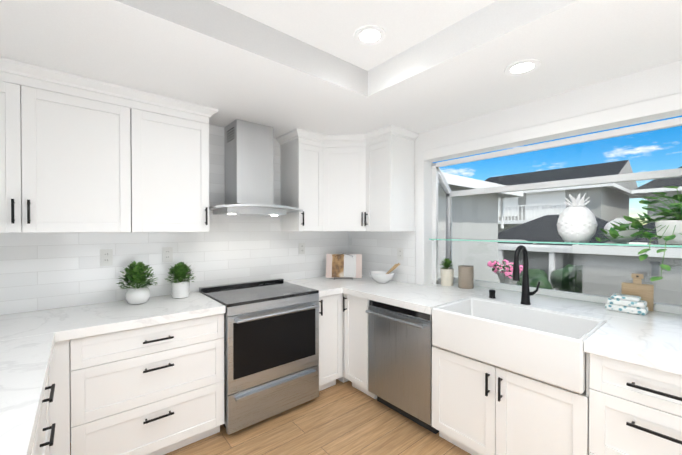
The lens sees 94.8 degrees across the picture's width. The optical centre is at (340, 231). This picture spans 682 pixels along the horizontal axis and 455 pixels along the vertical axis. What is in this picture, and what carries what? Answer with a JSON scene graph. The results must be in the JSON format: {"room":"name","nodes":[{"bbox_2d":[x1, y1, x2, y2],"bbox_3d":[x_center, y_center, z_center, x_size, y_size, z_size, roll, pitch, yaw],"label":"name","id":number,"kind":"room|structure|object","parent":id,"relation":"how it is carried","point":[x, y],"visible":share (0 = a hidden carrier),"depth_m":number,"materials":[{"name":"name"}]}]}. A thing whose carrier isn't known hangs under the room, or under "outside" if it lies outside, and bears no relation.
{"room":"kitchen","nodes":[
{"label":"kitchen","id":0,"kind":"room"},
{"bbox_2d":[69,340,70,442],"bbox_3d":[-1.172,0.113,2.722,3.470,2.590,0.150,0,1,-40],"label":"wall","id":1,"kind":"structure","parent":0,"point":[70,401],"depth_m":2.10,"materials":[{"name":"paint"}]},
{"bbox_2d":[0,81,130,232],"bbox_3d":[-1.832,-0.397,1.817,0.994,0.803,0.376,0,1,-40],"label":"upper cabinet","id":2,"kind":"object","parent":1,"relation":"attached to","point":[65,163],"visible":1,"depth_m":1.81,"materials":[{"name":"white paint"}]},
{"bbox_2d":[0,57,218,123],"bbox_3d":[-1.621,-0.852,1.981,1.535,0.105,0.389,0,1,-40],"label":"crown molding","id":3,"kind":"structure","parent":2,"relation":"attached to","point":[28,75],"depth_m":1.90,"materials":[{"name":"white paint"}]},
{"bbox_2d":[130,108,208,231],"bbox_3d":[-1.262,-0.401,2.293,0.483,0.803,0.376,0,1,-40],"label":"upper cabinet","id":4,"kind":"object","parent":1,"relation":"attached to","point":[169,173],"visible":0.98,"depth_m":2.17,"materials":[{"name":"white paint"}]},
{"bbox_2d":[0,109,348,314],"bbox_3d":[-1.122,-0.207,2.654,3.163,1.406,0.001,0,1,-40],"label":"wall tile","id":5,"kind":"structure","parent":1,"relation":"attached to","point":[42,271],"depth_m":2.46,"materials":[{"name":"white tile"}]},
{"bbox_2d":[100,249,112,265],"bbox_3d":[-1.651,0.180,2.207,0.072,0.116,0.008,0,1,-40],"label":"electrical outlet","id":6,"kind":"object","parent":5,"relation":"attached to","point":[106,257],"visible":1,"depth_m":2.21,"materials":[{"name":"white plastic"}]},
{"bbox_2d":[162,247,172,261],"bbox_3d":[-1.357,0.178,2.453,0.072,0.116,0.008,0,1,-40],"label":"electrical outlet","id":7,"kind":"object","parent":5,"relation":"attached to","point":[167,254],"visible":1,"depth_m":2.45,"materials":[{"name":"white plastic"}]},
{"bbox_2d":[299,243,304,253],"bbox_3d":[-0.406,0.172,3.248,0.072,0.116,0.008,0,1,-40],"label":"electrical outlet","id":8,"kind":"object","parent":5,"relation":"attached to","point":[301,248],"visible":1,"depth_m":3.25,"materials":[{"name":"white plastic"}]},
{"bbox_2d":[209,119,302,215],"bbox_3d":[-0.734,-0.526,2.653,0.752,0.766,0.491,0,1,-40],"label":"range hood","id":9,"kind":"object","parent":1,"relation":"attached to","point":[248,168],"visible":1,"depth_m":2.62,"materials":[{"name":"metal"}]},
{"bbox_2d":[280,143,322,230],"bbox_3d":[-0.372,-0.407,3.038,0.276,0.803,0.376,0,1,-40],"label":"upper cabinet","id":10,"kind":"object","parent":1,"relation":"attached to","point":[301,175],"visible":1,"depth_m":2.93,"materials":[{"name":"white paint"}]},
{"bbox_2d":[323,147,365,230],"bbox_3d":[0.055,-0.409,3.227,0.626,0.803,0.635,0,1,-40],"label":"upper cabinet","id":11,"kind":"object","parent":1,"relation":"attached to","point":[344,188],"visible":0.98,"depth_m":3.00,"materials":[{"name":"white paint"}]},
{"bbox_2d":[276,124,418,149],"bbox_3d":[0.031,-0.860,2.868,1.373,0.105,0.330,0,0,6],"label":"crown molding","id":12,"kind":"structure","parent":11,"relation":"attached to","point":[376,136],"depth_m":2.91,"materials":[{"name":"white paint"}]},
{"bbox_2d":[70,379,470,454],"bbox_3d":[0.288,1.472,0.987,3.570,0.100,4.800,0,1,-40],"label":"floor","id":13,"kind":"structure","parent":0,"point":[342,418],"depth_m":2.19,"materials":[{"name":"brown wood"}]},
{"bbox_2d":[31,372,55,454],"bbox_3d":[-1.405,0.990,1.054,0.655,0.860,0.859,0,1,-40],"label":"base cabinet","id":14,"kind":"object","parent":13,"relation":"on","point":[41,444],"visible":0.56,"depth_m":1.29,"materials":[{"name":"white paint"}]},
{"bbox_2d":[49,340,69,454],"bbox_3d":[-1.472,0.985,1.644,0.078,0.860,0.110,0,1,-40],"label":"cabinet filler","id":15,"kind":"object","parent":13,"relation":"on","point":[59,405],"visible":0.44,"depth_m":1.60,"materials":[{"name":"white paint"}]},
{"bbox_2d":[70,314,223,454],"bbox_3d":[-1.284,0.981,2.104,0.794,0.860,0.656,0,1,-40],"label":"drawers","id":16,"kind":"object","parent":13,"relation":"on","point":[155,390],"visible":0.98,"depth_m":1.85,"materials":[{"name":"white paint"}]},
{"bbox_2d":[199,278,318,434],"bbox_3d":[-0.657,0.935,2.572,0.760,0.947,0.710,0,1,-40],"label":"range","id":17,"kind":"object","parent":13,"relation":"on","point":[271,347],"visible":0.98,"depth_m":2.32,"materials":[{"name":"metal"}]},
{"bbox_2d":[319,293,341,390],"bbox_3d":[-0.281,0.974,2.943,0.282,0.860,0.656,0,1,-40],"label":"base cabinet","id":18,"kind":"object","parent":13,"relation":"on","point":[330,339],"visible":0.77,"depth_m":2.73,"materials":[{"name":"white paint"}]},
{"bbox_2d":[338,293,348,382],"bbox_3d":[0.053,0.972,3.248,0.616,0.860,0.616,0,1,-40],"label":"base cabinet","id":19,"kind":"object","parent":13,"relation":"on","point":[342,379],"visible":0.11,"depth_m":2.82,"materials":[{"name":"white paint"}]},
{"bbox_2d":[343,294,376,398],"bbox_3d":[0.344,0.975,2.869,0.656,0.860,0.293,0,1,-40],"label":"base cabinet","id":20,"kind":"object","parent":13,"relation":"on","point":[355,308],"visible":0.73,"depth_m":2.68,"materials":[{"name":"white paint"}]},
{"bbox_2d":[365,300,438,433],"bbox_3d":[0.624,0.979,2.516,0.669,0.860,0.592,0,1,-40],"label":"dishwasher","id":21,"kind":"object","parent":13,"relation":"on","point":[400,345],"visible":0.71,"depth_m":2.30,"materials":[{"name":"metal"}]},
{"bbox_2d":[432,346,589,454],"bbox_3d":[1.099,0.982,1.967,0.656,0.860,0.840,0,1,-40],"label":"base cabinet","id":22,"kind":"object","parent":13,"relation":"on","point":[480,407],"visible":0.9,"depth_m":1.75,"materials":[{"name":"white paint"}]},
{"bbox_2d":[589,353,681,454],"bbox_3d":[1.518,0.986,1.465,0.656,0.860,0.458,0,1,-40],"label":"base cabinet","id":23,"kind":"object","parent":13,"relation":"on","point":[634,409],"visible":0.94,"depth_m":1.34,"materials":[{"name":"white paint"}]},
{"bbox_3d":[-0.394,1.000,-0.156,0.655,0.860,0.758,0,1,-40],"label":"base cabinet leg","id":24,"kind":"object","parent":13,"relation":"on","visible":0},
{"bbox_2d":[0,276,681,454],"bbox_3d":[0.236,0.530,1.320,3.521,0.051,3.788,0,1,-40],"label":"countertop","id":25,"kind":"structure","parent":24,"relation":"on","point":[649,339],"depth_m":1.72,"materials":[{"name":"stone"}]},
{"bbox_2d":[116,261,156,304],"bbox_3d":[-1.405,0.348,2.178,0.259,0.297,0.270,0,1,-40],"label":"potted plant","id":26,"kind":"object","parent":25,"relation":"on","point":[136,294],"visible":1,"depth_m":2.13,"materials":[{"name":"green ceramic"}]},
{"bbox_2d":[165,262,194,298],"bbox_3d":[-1.218,0.361,2.379,0.221,0.268,0.223,0,1,-40],"label":"potted plant","id":27,"kind":"object","parent":25,"relation":"on","point":[180,287],"visible":1,"depth_m":2.34,"materials":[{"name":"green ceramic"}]},
{"bbox_2d":[334,253,352,279],"bbox_3d":[0.030,0.355,3.260,0.184,0.263,0.169,0,0,5],"label":"cookbook stand","id":28,"kind":"object","parent":25,"relation":"on","point":[342,277],"visible":0.79,"depth_m":3.25,"materials":[{"name":"black metal"}]},
{"bbox_2d":[326,254,361,277],"bbox_3d":[0.031,0.355,3.269,0.375,0.243,0.084,0,0,5],"label":"cookbook","id":29,"kind":"object","parent":28,"relation":"on","point":[343,265],"visible":0.88,"depth_m":3.26,"materials":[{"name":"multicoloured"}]},
{"bbox_2d":[370,271,393,282],"bbox_3d":[0.396,0.440,3.025,0.236,0.099,0.236,0,1,-40],"label":"bowl","id":30,"kind":"object","parent":25,"relation":"on","point":[380,276],"visible":1,"depth_m":2.95,"materials":[{"name":"white ceramic"}]},
{"bbox_2d":[386,263,399,273],"bbox_3d":[0.487,0.379,3.018,0.162,0.169,0.163,0,1,-40],"label":"spoon","id":31,"kind":"object","parent":30,"relation":"in","point":[395,266],"visible":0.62,"depth_m":2.99,"materials":[{"name":"brown wood"}]},
{"bbox_2d":[440,258,453,285],"bbox_3d":[0.977,0.365,2.885,0.151,0.251,0.137,0,1,-40],"label":"pot","id":32,"kind":"object","parent":25,"relation":"on","point":[447,275],"visible":1,"depth_m":2.84,"materials":[{"name":"beige ceramic"}]},
{"bbox_2d":[458,265,473,288],"bbox_3d":[1.101,0.393,2.765,0.126,0.198,0.126,0,1,-40],"label":"canister","id":33,"kind":"object","parent":25,"relation":"on","point":[465,276],"visible":1,"depth_m":2.71,"materials":[{"name":"beige ceramic"}]},
{"bbox_2d":[489,289,495,298],"bbox_3d":[1.134,0.465,2.352,0.048,0.060,0.048,0,1,-40],"label":"soap pump","id":34,"kind":"object","parent":25,"relation":"on","point":[492,292],"visible":1,"depth_m":2.33,"materials":[{"name":"black metal"}]},
{"bbox_2d":[432,297,605,393],"bbox_3d":[1.051,0.627,1.924,0.508,0.252,0.812,0,1,-40],"label":"sink","id":35,"kind":"object","parent":25,"relation":"in","point":[546,346],"visible":0.9,"depth_m":1.79,"materials":[{"name":"white ceramic"}]},
{"bbox_2d":[513,245,539,304],"bbox_3d":[1.233,0.293,2.089,0.212,0.408,0.118,0,1,-40],"label":"faucet","id":36,"kind":"object","parent":25,"relation":"on","point":[526,293],"visible":1,"depth_m":2.14,"materials":[{"name":"black metal"}]},
{"bbox_2d":[605,293,647,314],"bbox_3d":[1.790,0.449,1.968,0.125,0.099,0.190,0,1,-40],"label":"folded towel","id":37,"kind":"object","parent":25,"relation":"on","point":[631,304],"visible":1,"depth_m":1.93,"materials":[{"name":"white fabric"}]},
{"bbox_2d":[621,273,653,310],"bbox_3d":[1.895,0.382,2.006,0.150,0.233,0.051,0,1,42],"label":"cutting board","id":38,"kind":"object","parent":25,"relation":"on","point":[637,287],"visible":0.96,"depth_m":1.99,"materials":[{"name":"brown wood"}]},
{"bbox_2d":[0,0,681,137],"bbox_3d":[0.288,-1.033,0.967,3.170,0.270,4.400,0,1,-40],"label":"ceiling","id":39,"kind":"structure","parent":0,"point":[231,65],"depth_m":1.66,"materials":[{"name":"paint"}]},
{"bbox_2d":[504,59,540,75],"bbox_3d":[0.994,-0.900,1.721,0.176,0.006,0.176,0,1,-40],"label":"recessed light","id":40,"kind":"object","parent":39,"relation":"in","point":[517,68],"visible":1,"depth_m":1.71,"materials":[{"name":"white plastic"}]},
{"bbox_2d":[212,0,496,70],"bbox_3d":[0.314,-1.116,0.786,1.480,0.100,2.190,0,1,-40],"label":"ceiling","id":41,"kind":"structure","parent":0,"point":[331,27],"depth_m":1.58,"materials":[{"name":"paint"}]},
{"bbox_2d":[354,25,385,45],"bbox_3d":[0.158,-1.070,1.712,0.176,0.006,0.176,0,1,-40],"label":"recessed light","id":42,"kind":"object","parent":41,"relation":"in","point":[368,34],"visible":1,"depth_m":1.70,"materials":[{"name":"white plastic"}]},
{"bbox_2d":[487,259,522,290],"bbox_3d":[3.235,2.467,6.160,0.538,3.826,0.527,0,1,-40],"label":"flowers","id":43,"kind":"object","parent":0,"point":[506,277],"depth_m":6.07,"materials":[{"name":"pink plant"}]},
{"bbox_2d":[414,60,681,284],"bbox_3d":[1.554,0.119,2.035,0.130,2.590,4.400,0,1,-40],"label":"window casing","id":44,"kind":"structure","parent":0,"point":[654,83],"depth_m":2.11,"materials":[{"name":"paint"}]},
{"bbox_2d":[349,226,415,283],"bbox_3d":[0.398,0.217,3.310,0.006,0.547,0.948,0,1,-40],"label":"wall tile","id":45,"kind":"structure","parent":44,"relation":"attached to","point":[377,250],"depth_m":3.22,"materials":[{"name":"white tile"}]},
{"bbox_2d":[397,248,402,259],"bbox_3d":[0.580,0.215,3.079,0.008,0.116,0.072,0,1,-40],"label":"electrical outlet","id":46,"kind":"object","parent":45,"relation":"attached to","point":[399,253],"visible":1,"depth_m":3.07,"materials":[{"name":"white plastic"}]},
{"bbox_2d":[364,140,414,230],"bbox_3d":[0.448,-0.406,2.952,0.376,0.803,0.312,0,1,-40],"label":"upper cabinet","id":47,"kind":"object","parent":44,"relation":"attached to","point":[389,185],"visible":1,"depth_m":2.85,"materials":[{"name":"white paint"}]},
{"bbox_2d":[416,93,681,284],"bbox_3d":[1.337,-0.118,2.180,0.012,1.229,1.973,0,1,-40],"label":"window frame","id":48,"kind":"structure","parent":44,"relation":"in","point":[669,103],"depth_m":2.19,"materials":[{"name":"white wood"}]},
{"bbox_2d":[431,117,681,314],"bbox_3d":[1.535,-0.071,2.345,0.298,1.135,1.803,0,1,-40],"label":"window","id":49,"kind":"structure","parent":44,"relation":"in","point":[437,174],"depth_m":2.38,"materials":[{"name":"white"}]},
{"bbox_2d":[429,238,681,246],"bbox_3d":[1.479,0.074,2.300,0.346,0.016,1.707,0,1,-40],"label":"glass shelf","id":50,"kind":"object","parent":49,"relation":"attached to","point":[585,243],"visible":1,"depth_m":2.08,"materials":[{"name":"teal"}]},
{"bbox_2d":[556,193,597,241],"bbox_3d":[1.585,-0.095,2.112,0.229,0.324,0.225,0,1,-40],"label":"decor","id":51,"kind":"object","parent":50,"relation":"on","point":[577,222],"visible":1,"depth_m":2.05,"materials":[{"name":"white ceramic"}]},
{"bbox_2d":[604,218,638,242],"bbox_3d":[1.804,-0.011,2.022,0.172,0.157,0.172,0,1,-40],"label":"round vase","id":52,"kind":"object","parent":50,"relation":"on","point":[626,234],"visible":0.62,"depth_m":1.98,"materials":[{"name":"white ceramic"}]},
{"bbox_2d":[596,186,681,280],"bbox_3d":[1.819,0.005,1.824,0.444,0.520,0.503,0,1,-40],"label":"potted plant","id":53,"kind":"object","parent":50,"relation":"on","point":[669,231],"visible":1,"depth_m":1.79,"materials":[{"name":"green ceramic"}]},
{"bbox_2d":[438,129,681,306],"bbox_3d":[1.546,-0.082,2.354,0.230,1.075,1.759,0,1,-40],"label":"window panel","id":54,"kind":"object","parent":49,"relation":"in","point":[555,228],"visible":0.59,"depth_m":2.38,"materials":[{"name":"clear glass"}]},
{"label":"outside","id":55,"kind":"structure","parent":0,"visible":0},
{"bbox_3d":[24.593,4.224,37.239,79.400,0.200,100.000,0,1,-40],"label":"ground","id":56,"kind":"structure","parent":55,"visible":0},
{"bbox_2d":[438,172,522,288],"bbox_3d":[-0.493,1.368,9.458,4.920,5.970,9.220,0,1,-40],"label":"building","id":57,"kind":"structure","parent":56,"relation":"on","point":[453,181],"depth_m":6.69,"materials":[{"name":"white"}]},
{"bbox_2d":[498,215,607,300],"bbox_3d":[8.521,1.832,11.917,5.280,5.000,4.960,0,1,-40],"label":"building","id":58,"kind":"structure","parent":56,"relation":"on","point":[552,249],"depth_m":10.82,"materials":[{"name":"white"}]},
{"bbox_2d":[485,160,639,232],"bbox_3d":[13.780,0.033,20.992,9.850,8.450,8.060,0,1,-40],"label":"building","id":59,"kind":"structure","parent":56,"relation":"on","point":[557,206],"depth_m":18.07,"materials":[{"name":"white"}]},
{"bbox_2d":[572,222,681,314],"bbox_3d":[8.826,2.067,6.503,5.300,4.620,5.400,0,1,-40],"label":"building","id":60,"kind":"structure","parent":56,"relation":"on","point":[673,283],"depth_m":6.29,"materials":[{"name":"white paint"}]},
{"bbox_2d":[631,166,681,223],"bbox_3d":[20.718,0.152,15.649,10.060,8.300,7.960,0,1,-40],"label":"building","id":61,"kind":"structure","parent":56,"relation":"on","point":[660,184],"depth_m":15.11,"materials":[{"name":"white"}]},
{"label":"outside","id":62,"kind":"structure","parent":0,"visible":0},
{"bbox_2d":[516,264,582,295],"bbox_3d":[8.881,0.898,8.642,7.552,2.162,2.032,0,0,0],"label":"bush","id":63,"kind":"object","parent":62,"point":[568,284],"depth_m":8.62,"materials":[{"name":"green plant"}]}
]}

